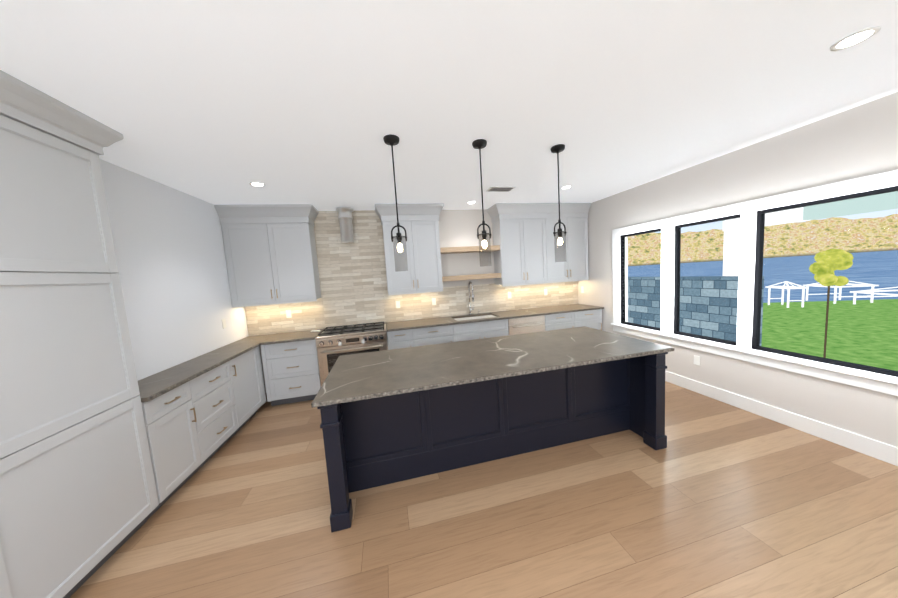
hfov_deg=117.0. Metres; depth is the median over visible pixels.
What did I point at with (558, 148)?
pendant light
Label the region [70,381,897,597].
floor
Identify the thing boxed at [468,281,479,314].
faucet
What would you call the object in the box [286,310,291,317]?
outlet plates
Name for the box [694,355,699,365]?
outlet plates
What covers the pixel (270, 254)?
upper cabinet
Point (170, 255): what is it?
wall
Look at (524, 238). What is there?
upper cabinet
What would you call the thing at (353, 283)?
wall
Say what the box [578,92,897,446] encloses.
wall
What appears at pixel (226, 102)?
ceiling
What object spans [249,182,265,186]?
recessed light
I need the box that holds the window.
[611,170,897,395]
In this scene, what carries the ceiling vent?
in the ceiling
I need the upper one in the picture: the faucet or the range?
the faucet
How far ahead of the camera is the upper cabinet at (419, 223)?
4.27 m
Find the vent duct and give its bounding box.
[336,207,353,242]
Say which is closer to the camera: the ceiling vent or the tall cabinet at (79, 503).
the tall cabinet at (79, 503)
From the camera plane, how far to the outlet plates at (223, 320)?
3.56 m
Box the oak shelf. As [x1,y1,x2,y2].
[440,245,500,281]
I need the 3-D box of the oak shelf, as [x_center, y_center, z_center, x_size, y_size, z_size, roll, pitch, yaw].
[0.341,-0.604,4.679,1.026,0.545,0.297,-5,5,-13]
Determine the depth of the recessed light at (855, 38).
1.43 m
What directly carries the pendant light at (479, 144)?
hanging from the ceiling
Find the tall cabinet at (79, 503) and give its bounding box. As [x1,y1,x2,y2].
[0,70,158,597]
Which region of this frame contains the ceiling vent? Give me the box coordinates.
[485,186,515,191]
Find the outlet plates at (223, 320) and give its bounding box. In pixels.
[222,319,225,328]
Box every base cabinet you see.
[138,329,323,519]
[386,304,603,349]
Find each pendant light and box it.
[383,134,407,271]
[472,139,491,266]
[550,144,566,261]
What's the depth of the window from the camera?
2.84 m
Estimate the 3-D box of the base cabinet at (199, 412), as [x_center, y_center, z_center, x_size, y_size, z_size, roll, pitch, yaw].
[-2.235,1.057,3.153,1.153,0.914,2.312,-5,5,-13]
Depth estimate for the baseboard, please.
2.56 m
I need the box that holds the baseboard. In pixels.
[665,371,897,465]
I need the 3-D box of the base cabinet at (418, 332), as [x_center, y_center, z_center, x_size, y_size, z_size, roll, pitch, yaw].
[0.851,0.720,4.690,3.678,0.914,0.680,-5,5,-13]
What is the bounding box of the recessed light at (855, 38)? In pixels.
[830,26,880,50]
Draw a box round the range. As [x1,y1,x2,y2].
[315,322,387,385]
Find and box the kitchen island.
[311,326,673,531]
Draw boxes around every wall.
[99,158,248,380]
[245,209,577,392]
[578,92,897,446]
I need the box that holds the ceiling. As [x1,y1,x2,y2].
[0,0,897,210]
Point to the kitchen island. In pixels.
(394, 415)
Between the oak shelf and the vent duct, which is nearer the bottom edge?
the oak shelf
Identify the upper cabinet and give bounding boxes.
[214,204,320,307]
[375,203,443,295]
[487,203,590,286]
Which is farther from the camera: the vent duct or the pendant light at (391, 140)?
the vent duct

